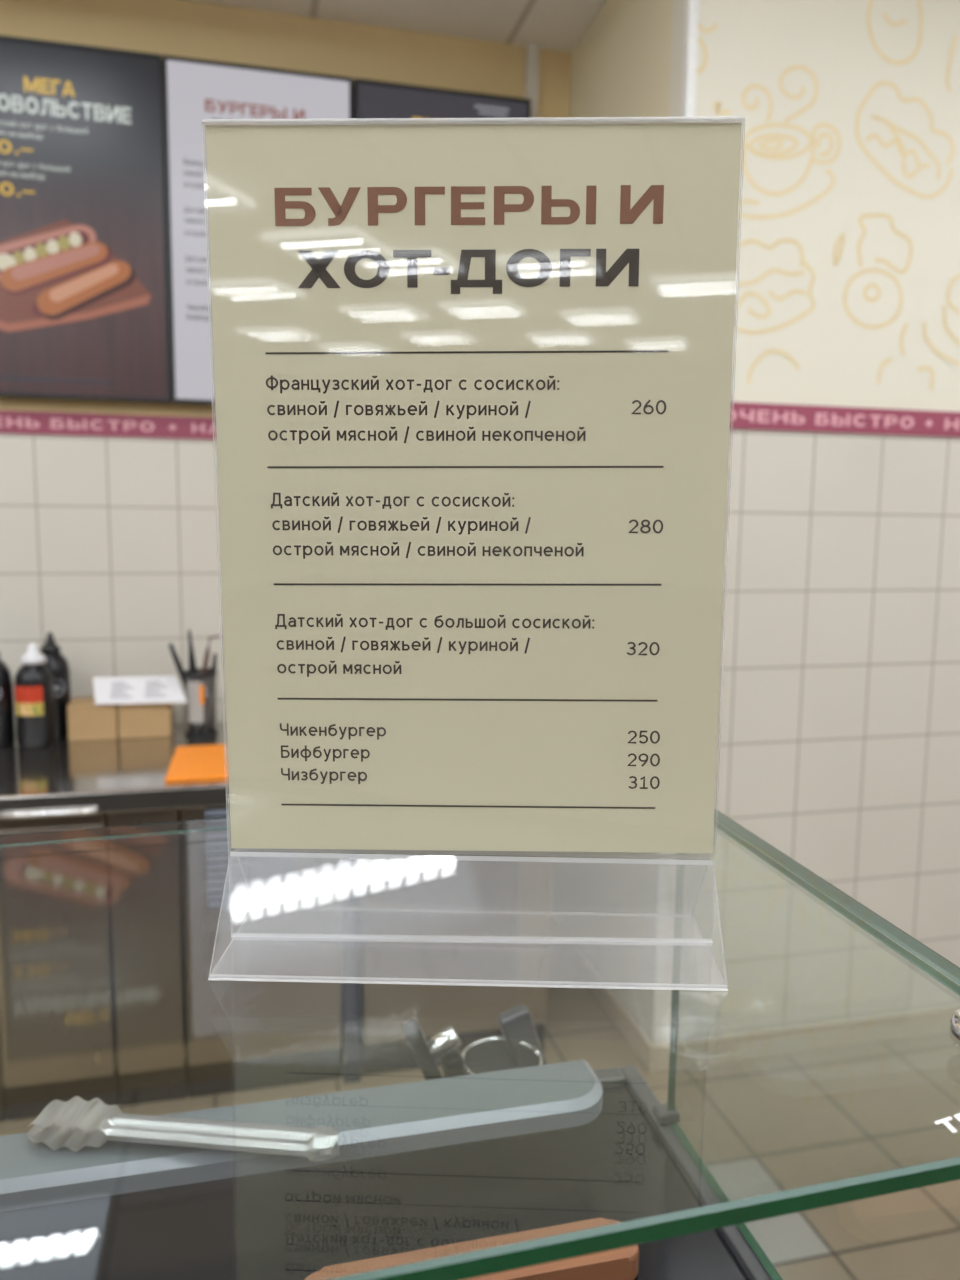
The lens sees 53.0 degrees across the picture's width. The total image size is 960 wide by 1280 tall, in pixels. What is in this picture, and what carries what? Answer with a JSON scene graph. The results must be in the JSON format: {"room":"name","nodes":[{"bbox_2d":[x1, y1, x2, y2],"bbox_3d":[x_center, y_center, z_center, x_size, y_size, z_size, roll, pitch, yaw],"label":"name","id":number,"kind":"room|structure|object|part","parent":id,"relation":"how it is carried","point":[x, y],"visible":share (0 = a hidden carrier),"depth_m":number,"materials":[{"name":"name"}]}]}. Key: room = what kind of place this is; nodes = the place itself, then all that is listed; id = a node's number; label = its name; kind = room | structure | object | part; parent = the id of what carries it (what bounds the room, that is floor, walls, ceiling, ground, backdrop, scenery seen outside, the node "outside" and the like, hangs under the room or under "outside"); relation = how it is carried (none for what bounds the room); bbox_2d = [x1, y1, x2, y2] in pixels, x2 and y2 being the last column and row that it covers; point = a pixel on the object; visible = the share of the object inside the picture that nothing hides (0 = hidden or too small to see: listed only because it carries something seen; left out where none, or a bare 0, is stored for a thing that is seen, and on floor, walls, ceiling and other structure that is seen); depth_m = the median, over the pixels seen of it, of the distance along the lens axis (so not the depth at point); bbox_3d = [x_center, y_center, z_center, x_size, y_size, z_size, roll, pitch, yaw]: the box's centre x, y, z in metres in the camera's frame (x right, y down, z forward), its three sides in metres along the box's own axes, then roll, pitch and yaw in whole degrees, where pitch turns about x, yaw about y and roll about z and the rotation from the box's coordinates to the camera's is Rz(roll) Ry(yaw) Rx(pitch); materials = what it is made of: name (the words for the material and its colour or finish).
{"room":"fast food counter","nodes":[
{"label":"fast food counter","id":0,"kind":"room"},
{"bbox_2d":[0,0,570,928],"bbox_3d":[-3.404,-0.343,2.370,7.546,2.930,0.100,-1,7,-14],"label":"wall","id":1,"kind":"structure","parent":0,"point":[108,545],"depth_m":2.89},
{"bbox_2d":[0,35,171,403],"bbox_3d":[-1.170,-1.175,2.738,0.534,0.959,0.061,-1,7,-14],"label":"screen","id":2,"kind":"object","parent":1,"relation":"attached to","point":[84,280],"visible":1,"depth_m":2.72,"materials":[{"name":"black plastic"}]},
{"bbox_2d":[0,219,150,331],"bbox_3d":[-1.181,-1.027,2.724,0.471,0.319,0.003,-1,7,-14],"label":"picture","id":3,"kind":"object","parent":2,"relation":"attached to","point":[57,275],"depth_m":2.73,"materials":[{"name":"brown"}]},
{"bbox_2d":[0,410,216,439],"bbox_3d":[-3.390,-0.593,2.287,7.542,0.065,0.005,-1,7,-14],"label":"trim","id":4,"kind":"structure","parent":1,"relation":"attached to","point":[13,422],"depth_m":2.85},
{"bbox_2d":[162,55,352,404],"bbox_3d":[-0.648,-1.185,2.868,0.537,0.959,0.060,-1,7,-14],"label":"screen","id":5,"kind":"object","parent":1,"relation":"attached to","point":[194,90],"visible":0.34,"depth_m":2.79,"materials":[{"name":"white plastic"}]},
{"bbox_2d":[353,78,530,117],"bbox_3d":[-0.119,-1.195,2.998,0.545,0.959,0.060,-1,7,-14],"label":"screen","id":6,"kind":"object","parent":1,"relation":"attached to","point":[371,98],"visible":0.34,"depth_m":2.90,"materials":[{"name":"black plastic"}]},
{"bbox_2d":[475,105,508,116],"bbox_3d":[0.036,-1.624,2.954,0.108,0.024,0.001,-1,7,-14],"label":"print","id":7,"kind":"object","parent":6,"relation":"attached to","point":[476,106],"depth_m":2.95},
{"bbox_2d":[525,44,538,117],"bbox_3d":[0.157,-1.275,3.078,0.040,1.174,0.022,-1,7,-14],"label":"trim","id":8,"kind":"structure","parent":1,"relation":"attached to","point":[532,50],"depth_m":3.01,"materials":[{"name":"white plastic"}]},
{"bbox_2d":[186,0,607,51],"bbox_3d":[1.211,-0.900,-4.957,13.200,0.100,16.294,-1,7,-14],"label":"ceiling","id":9,"kind":"structure","parent":0,"point":[558,25],"depth_m":2.83,"materials":[{"name":"paint"}]},
{"bbox_2d":[0,935,959,1279],"bbox_3d":[1.176,2.106,-4.581,13.200,0.100,16.294,-1,7,-14],"label":"floor","id":10,"kind":"structure","parent":0,"point":[767,1125],"depth_m":2.36,"materials":[{"name":"tile"}]},
{"bbox_2d":[0,1015,6,1121],"bbox_3d":[-1.527,0.744,2.529,0.623,0.778,0.726,-1,7,-14],"label":"base cabinet","id":11,"kind":"object","parent":10,"relation":"on","point":[3,1102],"visible":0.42,"depth_m":2.32,"materials":[{"name":"beige"}]},
{"bbox_2d":[0,722,229,813],"bbox_3d":[-1.339,0.341,2.521,3.000,0.052,0.749,-1,7,-14],"label":"countertop","id":12,"kind":"structure","parent":11,"relation":"on","point":[119,775],"depth_m":2.36,"materials":[{"name":"grey"}]},
{"bbox_2d":[0,654,15,748],"bbox_3d":[-1.352,0.152,2.662,0.110,0.287,0.111,-1,7,-14],"label":"sauce bottle","id":13,"kind":"object","parent":12,"relation":"on","point":[7,720],"visible":1,"depth_m":2.65,"materials":[{"name":"black plastic"}]},
{"bbox_2d":[14,643,55,748],"bbox_3d":[-1.240,0.152,2.679,0.100,0.285,0.101,-1,7,-14],"label":"sauce bottle","id":14,"kind":"object","parent":12,"relation":"on","point":[34,682],"visible":1,"depth_m":2.65,"materials":[{"name":"black plastic"}]},
{"bbox_2d":[40,632,70,738],"bbox_3d":[-1.239,0.129,2.786,0.098,0.305,0.099,-1,7,-14],"label":"sauce bottle","id":15,"kind":"object","parent":12,"relation":"on","point":[56,662],"visible":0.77,"depth_m":2.76,"materials":[{"name":"black plastic"}]},
{"bbox_2d":[67,697,118,741],"bbox_3d":[-1.121,0.228,2.803,0.132,0.106,0.120,-1,7,-14],"label":"cardboard box","id":16,"kind":"object","parent":12,"relation":"on","point":[87,721],"visible":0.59,"depth_m":2.75,"materials":[{"name":"brown cardboard"}]},
{"bbox_2d":[118,703,173,738],"bbox_3d":[-0.984,0.225,2.839,0.143,0.106,0.115,-1,7,-14],"label":"cardboard box","id":17,"kind":"object","parent":12,"relation":"on","point":[148,720],"visible":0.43,"depth_m":2.79,"materials":[{"name":"brown cardboard"}]},
{"bbox_2d":[93,675,186,704],"bbox_3d":[-0.990,0.146,2.800,0.268,0.064,0.105,-1,7,-14],"label":"paper sheet","id":18,"kind":"object","parent":17,"relation":"on","point":[138,689],"visible":1,"depth_m":2.80,"materials":[{"name":"white paper"}]},
{"bbox_2d":[110,682,132,697],"bbox_3d":[-1.038,0.145,2.790,0.060,0.036,0.060,-1,7,-14],"label":"print","id":19,"kind":"object","parent":18,"relation":"attached to","point":[117,689],"depth_m":2.79},
{"bbox_2d":[145,681,166,696],"bbox_3d":[-0.946,0.143,2.812,0.060,0.036,0.060,-1,7,-14],"label":"print","id":20,"kind":"object","parent":18,"relation":"attached to","point":[152,688],"depth_m":2.81},
{"bbox_2d":[165,744,228,781],"bbox_3d":[-0.663,0.316,2.529,0.292,0.010,0.340,-1,7,-14],"label":"cutting board","id":21,"kind":"object","parent":12,"relation":"on","point":[197,762],"visible":0.37,"depth_m":2.47,"materials":[{"name":"orange plastic"}]},
{"bbox_2d":[184,668,217,737],"bbox_3d":[-0.822,0.184,2.836,0.095,0.192,0.095,-1,7,-14],"label":"utensil cup","id":22,"kind":"object","parent":12,"relation":"on","point":[195,710],"visible":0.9,"depth_m":2.79,"materials":[{"name":"black plastic"}]},
{"bbox_2d":[168,643,205,731],"bbox_3d":[-0.856,0.141,2.812,0.100,0.270,0.017,-3,8,-29],"label":"kitchen knife","id":23,"kind":"object","parent":22,"relation":"in","point":[177,662],"visible":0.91,"depth_m":2.79,"materials":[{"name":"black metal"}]},
{"bbox_3d":[-0.873,0.076,2.793,0.058,0.138,0.017,-3,8,-29],"label":"handle","id":24,"kind":"part","parent":23,"relation":"part of","materials":[{"name":"black plastic"}]},
{"bbox_2d":[188,630,199,730],"bbox_3d":[-0.845,0.120,2.837,0.024,0.302,0.022,-6,10,-42],"label":"kitchen knife","id":25,"kind":"object","parent":22,"relation":"in","point":[192,663],"visible":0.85,"depth_m":2.82,"materials":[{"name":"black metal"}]},
{"bbox_3d":[-0.845,0.046,2.826,0.022,0.152,0.022,-1,7,-14],"label":"handle","id":26,"kind":"part","parent":25,"relation":"part of","materials":[{"name":"black plastic"}]},
{"bbox_2d":[194,635,219,732],"bbox_3d":[-0.800,0.130,2.819,0.079,0.290,0.016,-1,7,-14],"label":"kitchen knife","id":27,"kind":"object","parent":22,"relation":"in","point":[207,652],"visible":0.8,"depth_m":2.81,"materials":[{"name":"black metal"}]},
{"bbox_3d":[-0.789,0.060,2.813,0.058,0.149,0.016,-1,7,-14],"label":"handle","id":28,"kind":"part","parent":27,"relation":"part of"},
{"bbox_2d":[206,653,216,732],"bbox_3d":[-0.792,0.156,2.837,0.040,0.233,0.014,-6,10,-42],"label":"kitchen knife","id":29,"kind":"object","parent":22,"relation":"in","point":[213,668],"visible":0.95,"depth_m":2.83,"materials":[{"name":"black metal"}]},
{"bbox_3d":[-0.799,0.214,2.838,0.022,0.117,0.007,-6,10,-42],"label":"blade","id":30,"kind":"part","parent":29,"relation":"part of","materials":[{"name":"silver metal"}]},
{"bbox_3d":[-0.786,0.098,2.834,0.026,0.117,0.014,-6,10,-42],"label":"handle","id":31,"kind":"part","parent":29,"relation":"part of","materials":[{"name":"black plastic"}]},
{"bbox_2d":[0,808,118,1120],"bbox_3d":[-1.095,0.736,2.619,0.252,0.782,0.758,-1,7,-14],"label":"base cabinet","id":32,"kind":"object","parent":10,"relation":"on","point":[58,1005],"visible":0.71,"depth_m":2.29,"materials":[{"name":"beige"}]},
{"bbox_3d":[-1.002,0.401,2.215,0.225,0.015,0.018,-1,7,-14],"label":"handle","id":33,"kind":"part","parent":32,"relation":"part of","materials":[{"name":"silver metal"}]},
{"bbox_3d":[-1.009,0.420,2.251,0.246,0.027,0.021,-1,7,-14],"label":"rail","id":34,"kind":"part","parent":32,"relation":"part of","materials":[{"name":"silver metal"}]},
{"bbox_2d":[108,808,187,1106],"bbox_3d":[-0.895,0.732,2.686,0.160,0.778,0.726,-1,7,-14],"label":"base cabinet","id":35,"kind":"object","parent":10,"relation":"on","point":[147,876],"visible":0.59,"depth_m":2.34,"materials":[{"name":"beige"}]},
{"bbox_2d":[181,805,340,1097],"bbox_3d":[-0.624,0.727,2.745,0.384,0.778,0.740,-1,7,-14],"label":"base cabinet","id":36,"kind":"object","parent":10,"relation":"on","point":[242,1035],"visible":0.66,"depth_m":2.41,"materials":[{"name":"beige"}]},
{"bbox_2d":[340,851,549,1082],"bbox_3d":[-0.167,0.718,2.865,0.551,0.778,0.726,-1,7,-14],"label":"base cabinet","id":37,"kind":"object","parent":10,"relation":"on","point":[375,1041],"visible":0.48,"depth_m":2.52,"materials":[{"name":"beige"}]},
{"bbox_3d":[-0.331,0.765,2.475,0.043,0.777,0.042,-1,7,-14],"label":"leg","id":38,"kind":"part","parent":37,"relation":"part of","materials":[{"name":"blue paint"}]},
{"bbox_2d":[0,809,959,1279],"bbox_3d":[-0.565,0.759,0.477,1.505,1.278,0.626,-1,7,-14],"label":"display case","id":39,"kind":"object","parent":10,"relation":"on","point":[418,1165],"visible":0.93,"depth_m":0.61,"materials":[{"name":"clear glass"}]},
{"bbox_2d":[26,1096,338,1159],"bbox_3d":[-0.181,0.302,0.592,0.192,0.019,0.029,1,7,5],"label":"serving tongs","id":40,"kind":"object","parent":39,"relation":"on","point":[76,1123],"visible":1,"depth_m":0.59,"materials":[{"name":"silver metal"}]},
{"bbox_3d":[-0.181,0.308,0.593,0.192,0.008,0.029,1,7,5],"label":"arm","id":41,"kind":"part","parent":40,"relation":"part of","materials":[{"name":"silver metal"}]},
{"bbox_2d":[402,1018,466,1079],"bbox_3d":[-0.032,0.367,0.803,0.065,0.107,0.024,-1,7,-14],"label":"tape dispenser","id":42,"kind":"object","parent":39,"relation":"on","point":[443,1048],"visible":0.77,"depth_m":0.79,"materials":[{"name":"silver plastic"}]},
{"bbox_3d":[-0.037,0.368,0.801,0.054,0.107,0.020,-1,7,-14],"label":"handle","id":43,"kind":"part","parent":42,"relation":"part of","materials":[{"name":"black plastic"}]},
{"bbox_2d":[305,1217,638,1279],"bbox_3d":[-0.004,0.366,0.554,0.198,0.018,0.034,-1,7,-14],"label":"wooden board","id":44,"kind":"object","parent":39,"relation":"on","point":[620,1263],"visible":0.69,"depth_m":0.56,"materials":[{"name":"brown wood"}]},
{"bbox_2d":[202,117,744,990],"bbox_3d":[-0.004,-0.035,0.402,0.215,0.342,0.075,1,7,1],"label":"sign holder","id":45,"kind":"object","parent":39,"relation":"on","point":[337,853],"visible":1,"depth_m":0.41,"materials":[{"name":"clear plastic"}]},
{"bbox_3d":[-0.004,0.134,0.423,0.209,0.001,0.070,1,7,1],"label":"plate","id":46,"kind":"part","parent":45,"relation":"part of","materials":[{"name":"clear plastic"}]},
{"bbox_2d":[206,123,741,852],"bbox_3d":[-0.004,-0.055,0.398,0.212,0.299,0.006,1,7,1],"label":"menu card","id":47,"kind":"object","parent":45,"relation":"in","point":[473,381],"visible":1,"depth_m":0.40,"materials":[{"name":"beige paper"}]},
{"bbox_2d":[461,1004,546,1074],"bbox_3d":[0.028,0.374,0.827,0.092,0.090,0.073,-1,7,-14],"label":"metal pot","id":48,"kind":"object","parent":39,"relation":"on","point":[520,1046],"visible":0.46,"depth_m":0.85,"materials":[{"name":"silver metal"}]},
{"bbox_3d":[0.041,0.369,0.860,0.051,0.088,0.016,-1,7,-14],"label":"handle","id":49,"kind":"part","parent":48,"relation":"part of","materials":[{"name":"silver metal"}]},
{"bbox_3d":[0.180,0.255,0.510,0.006,0.241,0.371,-1,7,-12],"label":"glass","id":50,"kind":"part","parent":39,"relation":"part of","materials":[{"name":"clear glass"}]},
{"bbox_2d":[552,0,672,1024],"bbox_3d":[0.399,-0.367,2.920,0.100,2.930,0.867,-1,7,-14],"label":"wall","id":51,"kind":"structure","parent":0,"point":[620,66],"depth_m":2.75,"materials":[{"name":"beige paint"}]},
{"bbox_2d":[548,916,654,1072],"bbox_3d":[0.353,1.064,2.982,0.012,0.074,0.879,-1,7,-14],"label":"baseboard","id":52,"kind":"structure","parent":51,"relation":"attached to","point":[644,1049],"depth_m":2.84,"materials":[{"name":"tile"}]},
{"bbox_2d":[638,0,959,1045],"bbox_3d":[3.113,-0.358,3.098,5.454,2.930,0.102,-1,7,-14],"label":"wall","id":53,"kind":"structure","parent":0,"point":[839,746],"depth_m":2.51,"materials":[{"name":"white tile"}]},
{"bbox_2d":[682,0,698,116],"bbox_3d":[0.493,-1.173,2.293,0.024,1.173,0.024,-1,7,-14],"label":"trim","id":54,"kind":"structure","parent":53,"relation":"attached to","point":[692,6],"depth_m":2.26,"materials":[{"name":"white"}]},
{"bbox_2d":[654,1006,959,1071],"bbox_3d":[3.111,1.066,3.222,5.453,0.074,0.012,-1,7,-14],"label":"baseboard","id":55,"kind":"structure","parent":53,"relation":"attached to","point":[776,1042],"depth_m":2.67,"materials":[{"name":"tile"}]},
{"bbox_2d":[730,402,959,436],"bbox_3d":[3.129,-0.608,3.016,5.454,0.065,0.005,-1,7,-14],"label":"trim","id":56,"kind":"structure","parent":53,"relation":"attached to","point":[754,416],"depth_m":2.47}
]}

